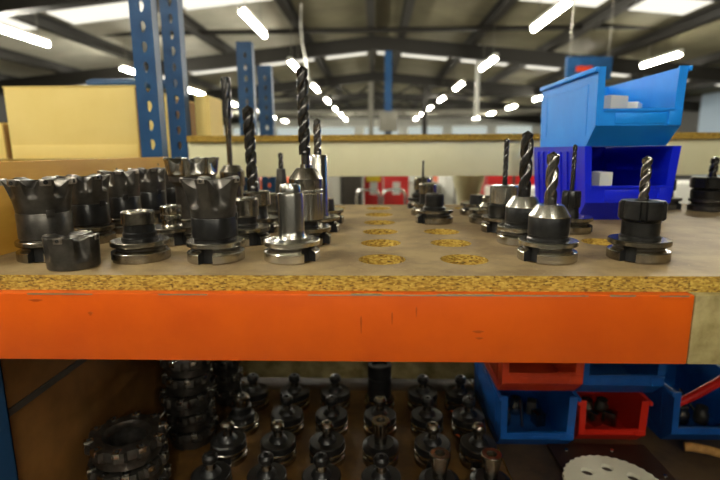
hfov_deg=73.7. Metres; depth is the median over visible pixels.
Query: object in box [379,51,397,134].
column
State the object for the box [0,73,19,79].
trim
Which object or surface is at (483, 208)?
holder
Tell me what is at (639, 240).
holder
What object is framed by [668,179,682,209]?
holder
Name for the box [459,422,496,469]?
holder
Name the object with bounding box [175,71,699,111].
beam
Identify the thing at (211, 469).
holder
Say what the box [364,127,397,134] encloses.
window
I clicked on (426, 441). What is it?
holder
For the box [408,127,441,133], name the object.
window
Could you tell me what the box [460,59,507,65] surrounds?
window
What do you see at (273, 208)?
holder
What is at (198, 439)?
mill
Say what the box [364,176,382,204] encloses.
barrier
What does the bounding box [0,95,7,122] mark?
wall
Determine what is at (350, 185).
cabinet
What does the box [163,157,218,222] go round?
holder
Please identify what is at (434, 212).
holder
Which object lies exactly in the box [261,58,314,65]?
window
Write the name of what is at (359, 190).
handle
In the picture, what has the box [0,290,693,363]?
beam
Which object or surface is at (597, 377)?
storage bin
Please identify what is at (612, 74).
window
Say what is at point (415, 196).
holder
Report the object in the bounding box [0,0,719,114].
ceiling
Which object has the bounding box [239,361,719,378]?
beam
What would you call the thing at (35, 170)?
panel
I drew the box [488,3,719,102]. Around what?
trim
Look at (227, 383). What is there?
mill
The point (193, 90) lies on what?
tube light
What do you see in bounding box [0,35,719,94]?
beam
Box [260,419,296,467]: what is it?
holder
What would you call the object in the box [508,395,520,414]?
steel sleeve
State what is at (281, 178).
holder
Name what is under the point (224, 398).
mill
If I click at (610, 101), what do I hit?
box
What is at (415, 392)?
holder
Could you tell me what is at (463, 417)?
holder
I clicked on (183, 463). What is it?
shelf
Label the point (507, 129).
window
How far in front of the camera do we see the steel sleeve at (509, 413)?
1.40 m
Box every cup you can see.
[371,415,389,444]
[429,447,450,479]
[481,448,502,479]
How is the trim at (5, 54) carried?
attached to the ceiling
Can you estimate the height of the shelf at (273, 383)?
0.022 m
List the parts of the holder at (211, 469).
knob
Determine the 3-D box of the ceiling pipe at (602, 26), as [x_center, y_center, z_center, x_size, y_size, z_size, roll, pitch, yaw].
[0.348,-4.931,11.280,25.800,0.120,0.120,0,11,2]
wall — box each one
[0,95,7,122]
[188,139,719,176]
[223,113,540,134]
[675,95,701,179]
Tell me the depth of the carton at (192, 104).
1.98 m
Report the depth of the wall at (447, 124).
37.09 m
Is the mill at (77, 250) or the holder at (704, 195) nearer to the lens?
the mill at (77, 250)
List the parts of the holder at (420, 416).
knob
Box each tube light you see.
[0,13,50,46]
[119,42,146,73]
[188,73,204,94]
[237,1,266,37]
[287,22,299,69]
[311,61,319,91]
[438,79,444,101]
[453,70,464,89]
[479,24,498,70]
[506,101,516,108]
[530,0,571,31]
[533,95,541,100]
[640,34,683,67]
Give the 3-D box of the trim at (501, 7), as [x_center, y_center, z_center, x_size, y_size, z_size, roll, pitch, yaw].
[3.122,-5.588,13.616,0.180,0.240,47.000,0,11,2]
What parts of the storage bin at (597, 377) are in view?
label plate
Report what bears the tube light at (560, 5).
hanging from the ceiling
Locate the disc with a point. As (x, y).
(572, 470)
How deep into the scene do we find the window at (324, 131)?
37.24 m
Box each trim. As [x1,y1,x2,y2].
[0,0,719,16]
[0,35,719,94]
[0,47,238,114]
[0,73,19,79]
[8,13,258,103]
[141,0,316,108]
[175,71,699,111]
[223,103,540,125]
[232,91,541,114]
[275,0,349,105]
[366,0,374,102]
[384,0,414,103]
[413,0,517,106]
[445,0,643,106]
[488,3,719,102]
[506,51,719,115]
[530,81,719,117]
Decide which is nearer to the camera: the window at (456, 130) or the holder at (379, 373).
the holder at (379, 373)
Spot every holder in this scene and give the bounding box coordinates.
[55,174,116,243]
[97,169,141,233]
[109,209,170,264]
[128,167,166,223]
[154,204,191,246]
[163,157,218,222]
[165,171,175,203]
[190,450,231,479]
[210,419,246,466]
[219,76,244,196]
[226,376,258,436]
[235,196,270,246]
[239,373,268,411]
[242,105,277,232]
[247,451,286,479]
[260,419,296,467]
[263,183,319,264]
[267,193,277,222]
[271,394,303,436]
[275,152,286,192]
[280,373,309,410]
[289,66,330,246]
[302,452,340,479]
[309,119,339,232]
[309,420,344,466]
[315,395,347,435]
[321,373,349,409]
[328,198,343,222]
[362,452,400,479]
[363,415,398,466]
[364,395,395,435]
[365,362,393,408]
[407,160,431,208]
[407,374,436,410]
[410,396,442,436]
[411,183,444,215]
[414,421,450,469]
[415,193,452,224]
[419,447,458,479]
[445,374,474,410]
[451,396,484,438]
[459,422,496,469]
[460,194,483,215]
[469,195,490,223]
[470,448,509,479]
[481,139,517,233]
[497,131,539,246]
[517,151,578,264]
[561,144,593,234]
[606,156,672,264]
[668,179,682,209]
[687,156,719,211]
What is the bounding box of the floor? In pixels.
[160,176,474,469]
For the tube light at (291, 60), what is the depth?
11.23 m
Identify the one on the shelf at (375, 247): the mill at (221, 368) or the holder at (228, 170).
the holder at (228, 170)
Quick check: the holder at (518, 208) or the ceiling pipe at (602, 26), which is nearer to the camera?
the holder at (518, 208)
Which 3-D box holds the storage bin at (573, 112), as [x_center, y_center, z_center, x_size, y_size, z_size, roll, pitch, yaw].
[0.665,-0.350,1.319,0.221,0.182,0.389,0,11,2]
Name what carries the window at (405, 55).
attached to the ceiling
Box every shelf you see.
[0,159,74,161]
[0,204,719,291]
[160,390,510,479]
[186,132,719,141]
[212,377,473,391]
[469,379,719,479]
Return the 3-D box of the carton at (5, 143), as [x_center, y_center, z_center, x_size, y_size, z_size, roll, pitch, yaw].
[-1.799,-0.454,2.230,0.670,0.148,0.466,0,11,2]
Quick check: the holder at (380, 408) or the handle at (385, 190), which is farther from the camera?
the handle at (385, 190)
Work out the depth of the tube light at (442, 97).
18.91 m
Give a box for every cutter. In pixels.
[0,176,76,263]
[179,176,244,264]
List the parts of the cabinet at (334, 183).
door, door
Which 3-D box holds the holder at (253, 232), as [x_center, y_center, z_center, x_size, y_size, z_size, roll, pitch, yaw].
[-0.225,0.008,0.955,0.094,0.185,0.094,-8,13,-36]
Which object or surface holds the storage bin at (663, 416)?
on the shelf at (521, 461)
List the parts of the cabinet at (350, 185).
door, door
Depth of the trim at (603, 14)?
11.08 m
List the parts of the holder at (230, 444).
knob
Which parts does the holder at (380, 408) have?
knob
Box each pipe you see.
[99,24,656,36]
[232,109,540,113]
[233,113,540,116]
[474,44,480,121]
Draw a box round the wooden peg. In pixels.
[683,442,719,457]
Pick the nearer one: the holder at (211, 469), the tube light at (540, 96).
the holder at (211, 469)
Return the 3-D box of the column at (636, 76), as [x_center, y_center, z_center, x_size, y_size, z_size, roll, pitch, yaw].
[7.726,-2.854,13.680,0.360,3.550,0.360,0,11,2]
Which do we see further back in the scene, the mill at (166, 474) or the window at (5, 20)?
the window at (5, 20)
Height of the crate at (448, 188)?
1.280 m
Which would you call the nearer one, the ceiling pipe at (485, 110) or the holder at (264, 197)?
the holder at (264, 197)
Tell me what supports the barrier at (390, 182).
on the floor
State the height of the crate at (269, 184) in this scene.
1.280 m
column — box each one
[368,81,372,134]
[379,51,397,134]
[421,86,427,176]
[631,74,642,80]
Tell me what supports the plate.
on the shelf at (521, 461)
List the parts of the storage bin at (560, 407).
label plate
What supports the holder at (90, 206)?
on the shelf at (375, 247)
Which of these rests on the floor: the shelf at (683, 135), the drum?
the drum
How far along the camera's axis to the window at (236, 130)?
37.45 m
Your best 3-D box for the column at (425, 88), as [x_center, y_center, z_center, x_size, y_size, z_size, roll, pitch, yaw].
[2.665,-4.253,19.885,0.360,4.075,0.360,0,11,2]
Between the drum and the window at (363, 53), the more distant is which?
the window at (363, 53)
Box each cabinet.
[328,176,340,204]
[341,176,362,204]
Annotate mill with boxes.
[41,230,100,271]
[83,411,167,472]
[86,439,169,479]
[157,462,171,479]
[159,360,213,378]
[159,380,214,416]
[161,366,212,396]
[166,397,215,432]
[166,414,218,450]
[212,360,240,376]
[214,366,242,390]
[214,381,244,405]
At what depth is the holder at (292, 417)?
1.37 m
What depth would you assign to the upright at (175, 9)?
1.84 m
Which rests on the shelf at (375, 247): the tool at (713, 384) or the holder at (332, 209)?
the holder at (332, 209)
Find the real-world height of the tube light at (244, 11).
1.189 m
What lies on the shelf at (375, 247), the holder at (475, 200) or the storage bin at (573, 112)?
the holder at (475, 200)
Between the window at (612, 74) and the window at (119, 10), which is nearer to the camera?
the window at (119, 10)
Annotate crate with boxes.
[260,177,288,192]
[411,182,441,195]
[432,176,437,182]
[438,176,456,203]
[480,176,534,194]
[484,185,534,195]
[674,180,691,203]
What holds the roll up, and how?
on the carton at (101, 121)
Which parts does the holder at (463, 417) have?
knob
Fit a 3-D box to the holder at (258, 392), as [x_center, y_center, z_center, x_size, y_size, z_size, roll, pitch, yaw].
[-0.339,0.476,1.527,0.094,0.105,0.094,1,11,5]
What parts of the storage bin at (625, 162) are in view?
label plate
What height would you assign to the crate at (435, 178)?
1.420 m
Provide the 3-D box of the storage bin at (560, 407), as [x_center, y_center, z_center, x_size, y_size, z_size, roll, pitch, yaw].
[0.474,0.459,1.431,0.213,0.165,0.344,0,11,2]
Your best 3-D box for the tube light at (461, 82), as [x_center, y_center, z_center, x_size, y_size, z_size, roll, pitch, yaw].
[3.176,-5.459,15.358,0.100,1.114,1.560,0,11,2]
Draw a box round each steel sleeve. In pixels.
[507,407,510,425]
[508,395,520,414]
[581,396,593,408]
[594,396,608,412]
[679,405,689,424]
[692,404,709,424]
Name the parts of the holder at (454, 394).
knob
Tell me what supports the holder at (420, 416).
on the shelf at (183, 463)
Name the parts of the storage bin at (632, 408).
label plate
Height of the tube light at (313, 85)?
1.189 m
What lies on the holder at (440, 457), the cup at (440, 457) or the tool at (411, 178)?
the cup at (440, 457)
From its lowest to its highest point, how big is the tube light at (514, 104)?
0.724 m
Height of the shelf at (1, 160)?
0.024 m
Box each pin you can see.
[519,399,523,426]
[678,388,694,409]
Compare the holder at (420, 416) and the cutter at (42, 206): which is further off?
the holder at (420, 416)
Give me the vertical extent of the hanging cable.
1.629 m
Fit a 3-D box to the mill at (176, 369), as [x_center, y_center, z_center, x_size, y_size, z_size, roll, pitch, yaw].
[-0.471,0.330,1.317,0.144,0.053,0.144,0,11,2]
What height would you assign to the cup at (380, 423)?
0.063 m
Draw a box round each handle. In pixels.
[355,189,380,204]
[381,189,406,204]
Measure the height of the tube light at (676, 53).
0.724 m
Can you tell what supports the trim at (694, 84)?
attached to the ceiling
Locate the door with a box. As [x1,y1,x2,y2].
[692,91,719,176]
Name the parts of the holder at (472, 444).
knob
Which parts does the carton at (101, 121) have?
lid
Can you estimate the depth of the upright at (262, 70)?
2.92 m
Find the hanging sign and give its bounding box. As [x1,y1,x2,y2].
[565,0,613,79]
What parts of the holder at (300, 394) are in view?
knob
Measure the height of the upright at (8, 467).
1.326 m
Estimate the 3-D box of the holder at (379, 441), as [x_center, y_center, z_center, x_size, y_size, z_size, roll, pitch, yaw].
[0.054,0.521,1.251,0.094,0.114,0.094,-2,11,-11]
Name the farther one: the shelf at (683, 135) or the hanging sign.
the hanging sign
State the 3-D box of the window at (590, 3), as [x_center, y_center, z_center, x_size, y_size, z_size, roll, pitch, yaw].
[4.036,-4.808,9.204,1.740,0.204,1.700,0,11,2]
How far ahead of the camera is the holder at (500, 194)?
1.04 m
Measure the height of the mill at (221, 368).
0.053 m
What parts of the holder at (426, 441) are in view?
knob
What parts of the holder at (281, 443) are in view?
knob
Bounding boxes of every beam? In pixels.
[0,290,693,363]
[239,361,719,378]
[686,292,719,363]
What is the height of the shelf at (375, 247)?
0.024 m
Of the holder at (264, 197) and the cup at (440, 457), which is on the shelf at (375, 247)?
the holder at (264, 197)
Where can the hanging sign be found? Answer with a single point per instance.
(574, 65)
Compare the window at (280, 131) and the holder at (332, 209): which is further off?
the window at (280, 131)
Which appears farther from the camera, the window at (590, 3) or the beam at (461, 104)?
the beam at (461, 104)
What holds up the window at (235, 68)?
attached to the ceiling
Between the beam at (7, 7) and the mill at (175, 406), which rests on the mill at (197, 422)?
the mill at (175, 406)
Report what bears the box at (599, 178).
in the storage bin at (625, 162)
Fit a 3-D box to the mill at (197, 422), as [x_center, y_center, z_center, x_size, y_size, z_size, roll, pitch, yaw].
[-0.470,0.485,1.342,0.133,0.053,0.133,0,11,2]
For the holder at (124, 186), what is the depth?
1.06 m
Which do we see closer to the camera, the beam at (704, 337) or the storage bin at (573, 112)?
the beam at (704, 337)
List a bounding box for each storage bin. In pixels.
[474,362,580,443]
[484,362,584,390]
[534,146,681,218]
[540,65,692,146]
[574,392,652,438]
[575,363,666,391]
[642,363,719,439]
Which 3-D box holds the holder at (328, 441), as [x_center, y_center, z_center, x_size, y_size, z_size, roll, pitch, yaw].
[-0.086,0.525,1.256,0.094,0.105,0.094,6,12,29]
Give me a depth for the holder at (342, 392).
1.50 m
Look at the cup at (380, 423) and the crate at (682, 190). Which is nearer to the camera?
the cup at (380, 423)
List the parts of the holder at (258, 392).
knob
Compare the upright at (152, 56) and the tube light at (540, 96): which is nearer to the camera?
the upright at (152, 56)
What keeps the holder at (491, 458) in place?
on the shelf at (183, 463)
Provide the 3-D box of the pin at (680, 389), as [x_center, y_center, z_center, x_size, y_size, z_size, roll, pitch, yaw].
[1.008,0.494,1.475,0.010,0.061,0.063,-6,12,-28]
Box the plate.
[547,444,675,479]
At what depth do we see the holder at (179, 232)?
0.93 m
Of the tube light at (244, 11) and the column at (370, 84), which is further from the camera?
the column at (370, 84)
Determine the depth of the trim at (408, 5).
11.69 m
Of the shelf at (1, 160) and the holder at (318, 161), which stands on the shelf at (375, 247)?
the holder at (318, 161)
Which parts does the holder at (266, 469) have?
knob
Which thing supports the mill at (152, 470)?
on the mill at (166, 474)
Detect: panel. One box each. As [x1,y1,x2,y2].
[0,157,164,255]
[0,359,165,479]
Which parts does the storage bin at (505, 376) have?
label plate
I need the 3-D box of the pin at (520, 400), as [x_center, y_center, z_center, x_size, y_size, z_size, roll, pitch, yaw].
[0.474,0.509,1.410,0.010,0.061,0.063,2,11,10]
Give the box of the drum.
[453,176,484,203]
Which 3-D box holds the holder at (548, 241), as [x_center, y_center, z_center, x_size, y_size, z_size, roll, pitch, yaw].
[0.309,-0.008,0.790,0.094,0.271,0.094,-5,12,-25]
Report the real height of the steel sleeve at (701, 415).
0.050 m
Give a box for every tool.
[409,176,432,180]
[680,375,719,406]
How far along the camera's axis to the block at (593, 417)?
1.40 m
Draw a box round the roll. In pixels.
[86,79,176,88]
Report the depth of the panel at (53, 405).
1.02 m
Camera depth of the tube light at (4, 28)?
8.48 m
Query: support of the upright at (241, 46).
on the floor
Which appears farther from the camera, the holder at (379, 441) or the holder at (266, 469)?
the holder at (379, 441)
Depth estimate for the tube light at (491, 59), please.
11.20 m
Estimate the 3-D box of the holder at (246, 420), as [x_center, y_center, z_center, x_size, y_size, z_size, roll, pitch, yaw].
[-0.343,0.471,1.390,0.094,0.165,0.094,-1,11,-2]
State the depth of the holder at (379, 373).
1.48 m
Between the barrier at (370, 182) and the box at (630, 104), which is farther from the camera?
the barrier at (370, 182)
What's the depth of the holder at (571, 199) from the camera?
1.03 m
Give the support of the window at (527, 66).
attached to the ceiling
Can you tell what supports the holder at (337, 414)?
on the shelf at (183, 463)
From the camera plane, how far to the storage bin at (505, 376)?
1.25 m
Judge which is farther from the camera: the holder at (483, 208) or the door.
the door
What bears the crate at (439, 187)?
on the floor
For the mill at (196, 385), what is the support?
on the mill at (175, 406)
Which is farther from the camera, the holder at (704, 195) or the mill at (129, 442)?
the holder at (704, 195)
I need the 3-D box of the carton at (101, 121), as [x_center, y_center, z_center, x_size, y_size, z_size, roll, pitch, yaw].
[-1.151,-0.518,2.180,0.542,0.286,0.502,0,11,2]
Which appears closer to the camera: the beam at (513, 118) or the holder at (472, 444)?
the holder at (472, 444)
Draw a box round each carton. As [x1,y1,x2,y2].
[0,123,12,158]
[2,85,177,158]
[148,96,196,157]
[193,95,223,135]
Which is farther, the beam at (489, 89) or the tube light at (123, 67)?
the beam at (489, 89)
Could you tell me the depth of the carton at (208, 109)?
1.94 m
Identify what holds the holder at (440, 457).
on the shelf at (183, 463)
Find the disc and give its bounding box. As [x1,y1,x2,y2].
[562,455,657,479]
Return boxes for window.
[0,17,36,32]
[46,1,158,23]
[182,0,265,9]
[192,67,245,74]
[234,128,266,134]
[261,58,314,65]
[277,128,310,134]
[321,128,353,134]
[326,52,366,58]
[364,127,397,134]
[401,54,446,59]
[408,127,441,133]
[452,127,486,133]
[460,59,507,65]
[497,126,531,133]
[522,0,605,6]
[524,65,560,70]
[611,73,629,76]
[628,0,713,14]
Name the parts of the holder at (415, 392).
knob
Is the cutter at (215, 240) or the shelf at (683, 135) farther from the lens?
the shelf at (683, 135)
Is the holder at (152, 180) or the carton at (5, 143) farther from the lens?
the carton at (5, 143)
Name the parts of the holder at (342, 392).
knob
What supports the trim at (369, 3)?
attached to the ceiling
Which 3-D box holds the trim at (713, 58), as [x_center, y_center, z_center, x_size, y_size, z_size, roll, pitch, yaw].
[9.422,-4.968,13.537,0.180,0.240,47.000,0,11,2]
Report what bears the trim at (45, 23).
attached to the ceiling
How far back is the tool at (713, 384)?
1.31 m
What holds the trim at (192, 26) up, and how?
attached to the ceiling
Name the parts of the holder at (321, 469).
knob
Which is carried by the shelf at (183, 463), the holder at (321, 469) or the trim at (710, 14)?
the holder at (321, 469)
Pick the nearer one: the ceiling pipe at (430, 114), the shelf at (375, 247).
the shelf at (375, 247)
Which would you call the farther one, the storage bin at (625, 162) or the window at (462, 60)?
the window at (462, 60)
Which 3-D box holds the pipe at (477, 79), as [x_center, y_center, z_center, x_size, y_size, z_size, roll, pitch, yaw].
[3.493,-4.648,14.289,0.114,2.200,0.120,0,11,2]
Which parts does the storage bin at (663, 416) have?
label plate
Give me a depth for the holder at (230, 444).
1.24 m
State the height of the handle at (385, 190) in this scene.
1.230 m
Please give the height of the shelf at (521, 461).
0.022 m
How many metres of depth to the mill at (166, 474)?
1.14 m
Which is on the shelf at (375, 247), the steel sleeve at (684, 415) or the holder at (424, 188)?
the holder at (424, 188)
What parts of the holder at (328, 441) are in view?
knob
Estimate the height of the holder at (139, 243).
0.177 m
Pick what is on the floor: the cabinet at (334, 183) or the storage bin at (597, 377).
the cabinet at (334, 183)
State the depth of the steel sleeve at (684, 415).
1.40 m
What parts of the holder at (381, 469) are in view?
knob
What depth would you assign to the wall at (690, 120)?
19.84 m
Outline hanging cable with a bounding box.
[300,3,311,84]
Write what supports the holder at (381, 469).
on the shelf at (183, 463)
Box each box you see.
[592,171,612,185]
[604,95,628,108]
[628,102,641,107]
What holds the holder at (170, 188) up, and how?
on the shelf at (375, 247)
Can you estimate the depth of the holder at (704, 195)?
1.38 m
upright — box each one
[0,361,18,479]
[128,0,168,411]
[159,0,191,157]
[236,41,259,190]
[257,65,275,192]
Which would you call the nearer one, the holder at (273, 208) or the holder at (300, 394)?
the holder at (273, 208)
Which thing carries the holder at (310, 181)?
on the shelf at (375, 247)
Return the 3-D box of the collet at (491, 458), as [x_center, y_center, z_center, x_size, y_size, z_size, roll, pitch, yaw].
[0.302,0.521,1.106,0.048,0.063,0.048,6,12,31]
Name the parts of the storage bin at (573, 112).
label plate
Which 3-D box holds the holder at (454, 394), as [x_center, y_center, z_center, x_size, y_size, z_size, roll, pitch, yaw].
[0.315,0.476,1.506,0.094,0.105,0.094,5,12,25]
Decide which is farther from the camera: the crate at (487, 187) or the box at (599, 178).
the crate at (487, 187)
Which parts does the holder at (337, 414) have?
knob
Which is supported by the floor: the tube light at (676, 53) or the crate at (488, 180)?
the crate at (488, 180)
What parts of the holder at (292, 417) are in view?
knob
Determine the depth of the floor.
18.43 m
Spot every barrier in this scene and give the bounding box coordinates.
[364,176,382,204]
[384,176,408,204]
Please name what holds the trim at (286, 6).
attached to the ceiling

